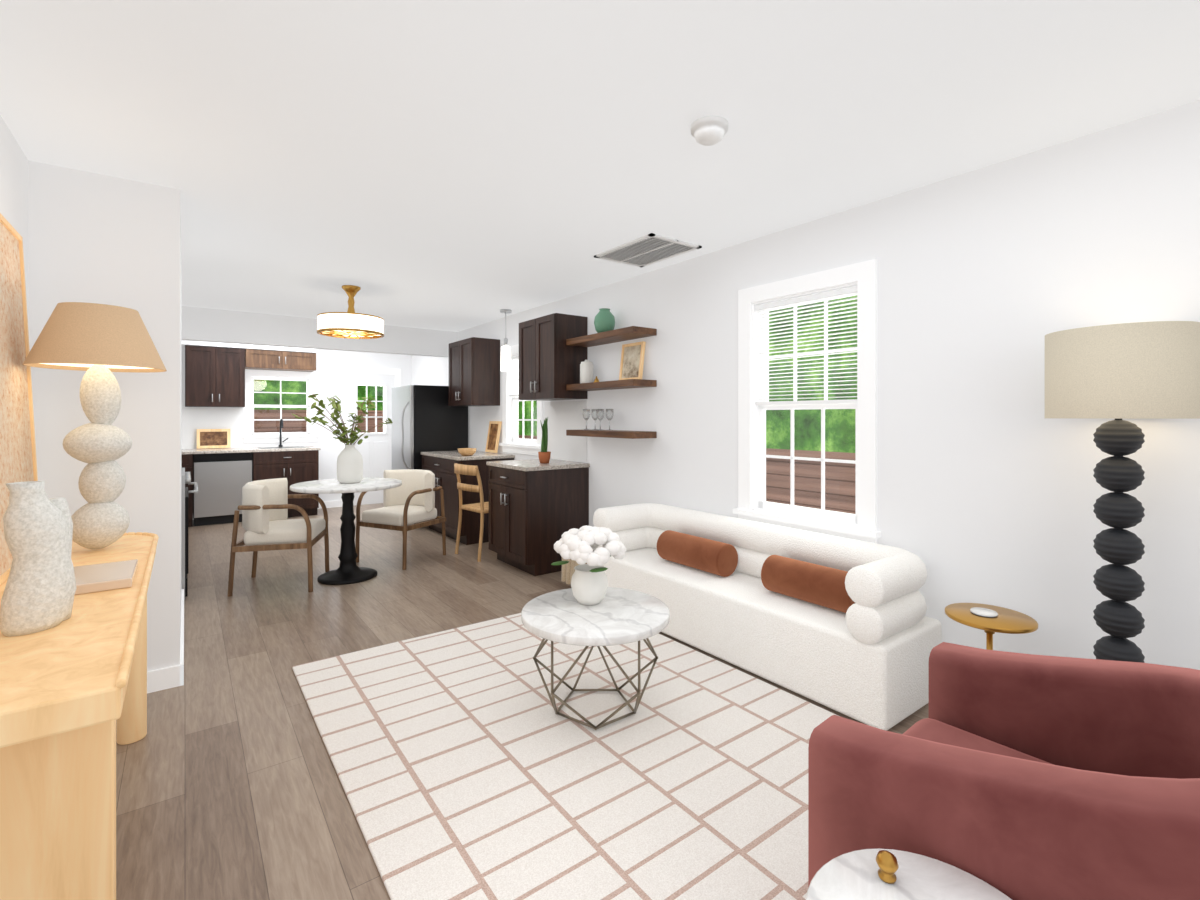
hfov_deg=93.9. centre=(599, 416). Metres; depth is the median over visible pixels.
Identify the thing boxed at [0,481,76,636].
sculptural vase
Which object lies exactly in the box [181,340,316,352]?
soffit
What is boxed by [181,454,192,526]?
base cabinet
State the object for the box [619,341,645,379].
framed picture
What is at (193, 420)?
countertop
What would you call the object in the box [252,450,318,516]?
base cabinet
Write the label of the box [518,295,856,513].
backdrop
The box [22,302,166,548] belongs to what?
table lamp
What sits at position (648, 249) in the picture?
ceiling vent
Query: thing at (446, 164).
ceiling
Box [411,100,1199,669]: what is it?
wall
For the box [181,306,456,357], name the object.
header
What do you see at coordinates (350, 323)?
flush-mount light
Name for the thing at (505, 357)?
pendant lamp
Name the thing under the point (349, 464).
vase
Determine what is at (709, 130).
smoke detector
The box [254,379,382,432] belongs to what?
backdrop
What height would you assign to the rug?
0.014 m
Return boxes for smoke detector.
[690,116,727,145]
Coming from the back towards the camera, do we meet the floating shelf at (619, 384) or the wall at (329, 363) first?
the wall at (329, 363)
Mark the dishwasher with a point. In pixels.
(221, 479)
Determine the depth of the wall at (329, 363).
8.16 m
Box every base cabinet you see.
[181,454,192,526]
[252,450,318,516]
[421,450,514,544]
[486,459,589,575]
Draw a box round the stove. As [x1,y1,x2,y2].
[181,466,198,599]
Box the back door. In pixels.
[341,366,400,506]
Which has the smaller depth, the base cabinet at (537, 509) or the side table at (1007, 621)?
the side table at (1007, 621)
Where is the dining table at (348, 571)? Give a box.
[290,478,401,584]
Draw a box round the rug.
[292,613,837,899]
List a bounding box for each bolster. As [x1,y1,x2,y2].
[657,530,737,576]
[761,555,854,612]
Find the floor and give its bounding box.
[116,503,928,899]
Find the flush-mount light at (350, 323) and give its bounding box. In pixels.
[317,285,383,338]
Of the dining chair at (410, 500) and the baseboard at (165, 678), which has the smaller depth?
the baseboard at (165, 678)
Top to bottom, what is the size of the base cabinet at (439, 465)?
0.910 m
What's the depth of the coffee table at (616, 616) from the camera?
2.40 m
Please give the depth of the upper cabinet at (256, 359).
7.49 m
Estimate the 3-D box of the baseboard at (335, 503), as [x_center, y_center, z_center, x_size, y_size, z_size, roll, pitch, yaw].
[-3.973,1.270,8.124,0.390,0.100,0.015,0,0,-37]
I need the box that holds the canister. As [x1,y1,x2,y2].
[580,360,592,382]
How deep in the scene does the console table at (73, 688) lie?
1.22 m
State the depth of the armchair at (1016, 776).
1.06 m
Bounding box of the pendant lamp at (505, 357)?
[500,309,511,371]
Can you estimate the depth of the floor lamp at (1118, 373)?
1.92 m
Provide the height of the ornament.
0.041 m
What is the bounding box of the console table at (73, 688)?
[0,532,158,899]
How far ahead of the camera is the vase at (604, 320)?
4.52 m
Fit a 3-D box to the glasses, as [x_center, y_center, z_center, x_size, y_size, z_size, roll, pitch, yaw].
[-0.019,0.021,4.678,0.090,0.175,0.370,0,0,-37]
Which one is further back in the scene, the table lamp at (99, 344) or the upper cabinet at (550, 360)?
the upper cabinet at (550, 360)
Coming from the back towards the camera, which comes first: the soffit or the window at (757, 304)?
the soffit
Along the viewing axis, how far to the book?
1.72 m
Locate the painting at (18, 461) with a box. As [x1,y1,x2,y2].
[0,213,37,585]
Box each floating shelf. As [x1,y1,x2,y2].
[566,326,656,346]
[566,379,656,390]
[566,429,656,438]
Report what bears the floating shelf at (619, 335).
attached to the wall at (989, 488)
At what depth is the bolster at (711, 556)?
3.40 m
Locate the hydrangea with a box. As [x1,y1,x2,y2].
[551,525,625,604]
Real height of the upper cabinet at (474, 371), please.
0.750 m
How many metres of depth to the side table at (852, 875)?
0.92 m
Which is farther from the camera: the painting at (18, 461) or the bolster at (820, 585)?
the bolster at (820, 585)
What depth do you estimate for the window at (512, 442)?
6.13 m
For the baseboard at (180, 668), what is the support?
attached to the wall at (101, 239)
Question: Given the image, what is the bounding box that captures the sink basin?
[257,446,307,448]
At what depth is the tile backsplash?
5.25 m
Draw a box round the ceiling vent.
[594,233,701,266]
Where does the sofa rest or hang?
on the floor
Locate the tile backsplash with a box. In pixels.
[545,400,586,462]
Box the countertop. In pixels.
[181,408,320,454]
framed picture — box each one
[197,429,229,448]
[485,421,501,452]
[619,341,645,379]
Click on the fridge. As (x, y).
(426, 418)
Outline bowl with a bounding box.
[458,448,476,455]
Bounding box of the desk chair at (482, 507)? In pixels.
[454,463,488,561]
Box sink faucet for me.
[279,419,287,446]
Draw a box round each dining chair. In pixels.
[228,478,328,596]
[355,469,445,569]
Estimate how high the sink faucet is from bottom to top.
0.384 m
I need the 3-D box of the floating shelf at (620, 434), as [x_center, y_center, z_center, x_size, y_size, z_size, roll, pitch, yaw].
[0.070,0.135,4.545,0.234,0.050,0.900,0,0,-37]
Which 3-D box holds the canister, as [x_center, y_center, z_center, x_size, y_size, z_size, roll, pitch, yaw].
[-0.114,-0.387,4.807,0.116,0.212,0.116,0,0,-37]
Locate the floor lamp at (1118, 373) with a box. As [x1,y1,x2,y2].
[1045,321,1199,662]
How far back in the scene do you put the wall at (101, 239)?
2.64 m
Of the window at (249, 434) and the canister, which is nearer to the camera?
the canister
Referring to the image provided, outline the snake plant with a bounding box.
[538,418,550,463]
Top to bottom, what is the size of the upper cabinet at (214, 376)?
0.755 m
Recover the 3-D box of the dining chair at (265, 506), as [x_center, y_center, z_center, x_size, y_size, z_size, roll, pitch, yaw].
[-2.525,0.916,4.441,0.582,0.811,0.608,0,0,-15]
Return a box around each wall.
[0,115,27,316]
[28,160,180,670]
[181,347,410,519]
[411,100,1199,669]
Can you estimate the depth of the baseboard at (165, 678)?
2.71 m
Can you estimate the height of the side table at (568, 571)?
0.446 m
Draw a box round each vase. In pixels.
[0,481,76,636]
[292,394,392,483]
[594,308,614,332]
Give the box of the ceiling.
[0,0,1199,331]
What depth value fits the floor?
2.48 m
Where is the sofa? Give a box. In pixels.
[593,503,941,730]
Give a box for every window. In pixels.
[243,369,318,442]
[499,344,543,455]
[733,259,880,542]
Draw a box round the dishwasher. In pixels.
[193,452,251,525]
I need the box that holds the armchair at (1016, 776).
[808,642,1199,899]
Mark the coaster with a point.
(983, 612)
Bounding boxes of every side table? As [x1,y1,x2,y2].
[561,558,586,583]
[806,849,1011,899]
[945,603,1037,649]
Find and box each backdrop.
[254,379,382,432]
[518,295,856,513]
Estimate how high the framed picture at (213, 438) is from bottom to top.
0.251 m
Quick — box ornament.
[876,850,898,883]
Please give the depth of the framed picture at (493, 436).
6.39 m
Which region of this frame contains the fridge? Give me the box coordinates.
[392,385,467,524]
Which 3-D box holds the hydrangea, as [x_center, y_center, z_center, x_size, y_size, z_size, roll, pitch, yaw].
[-0.047,0.683,2.606,0.336,0.352,0.341,0,0,-37]
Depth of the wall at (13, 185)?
2.25 m
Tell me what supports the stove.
on the floor
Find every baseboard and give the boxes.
[147,665,176,692]
[177,589,183,686]
[317,500,340,508]
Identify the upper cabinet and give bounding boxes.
[185,345,244,406]
[245,349,315,371]
[449,337,499,405]
[519,313,587,400]
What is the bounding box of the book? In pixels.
[74,559,137,594]
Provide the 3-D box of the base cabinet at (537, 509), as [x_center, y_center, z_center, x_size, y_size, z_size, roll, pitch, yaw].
[-0.577,0.865,5.049,0.670,0.910,0.740,0,0,-37]
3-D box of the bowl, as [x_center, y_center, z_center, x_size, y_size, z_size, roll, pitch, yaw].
[-1.406,0.371,5.928,0.200,0.075,0.200,0,0,-37]
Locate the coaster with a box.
[970,607,997,616]
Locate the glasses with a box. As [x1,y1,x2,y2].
[582,409,613,429]
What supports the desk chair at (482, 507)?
on the floor
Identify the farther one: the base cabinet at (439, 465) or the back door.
the back door
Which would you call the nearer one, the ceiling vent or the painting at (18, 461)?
the painting at (18, 461)
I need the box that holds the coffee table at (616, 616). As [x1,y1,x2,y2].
[521,587,669,729]
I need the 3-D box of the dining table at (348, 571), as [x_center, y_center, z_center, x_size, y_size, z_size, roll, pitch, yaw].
[-2.079,0.932,4.620,0.840,0.775,0.840,0,0,-37]

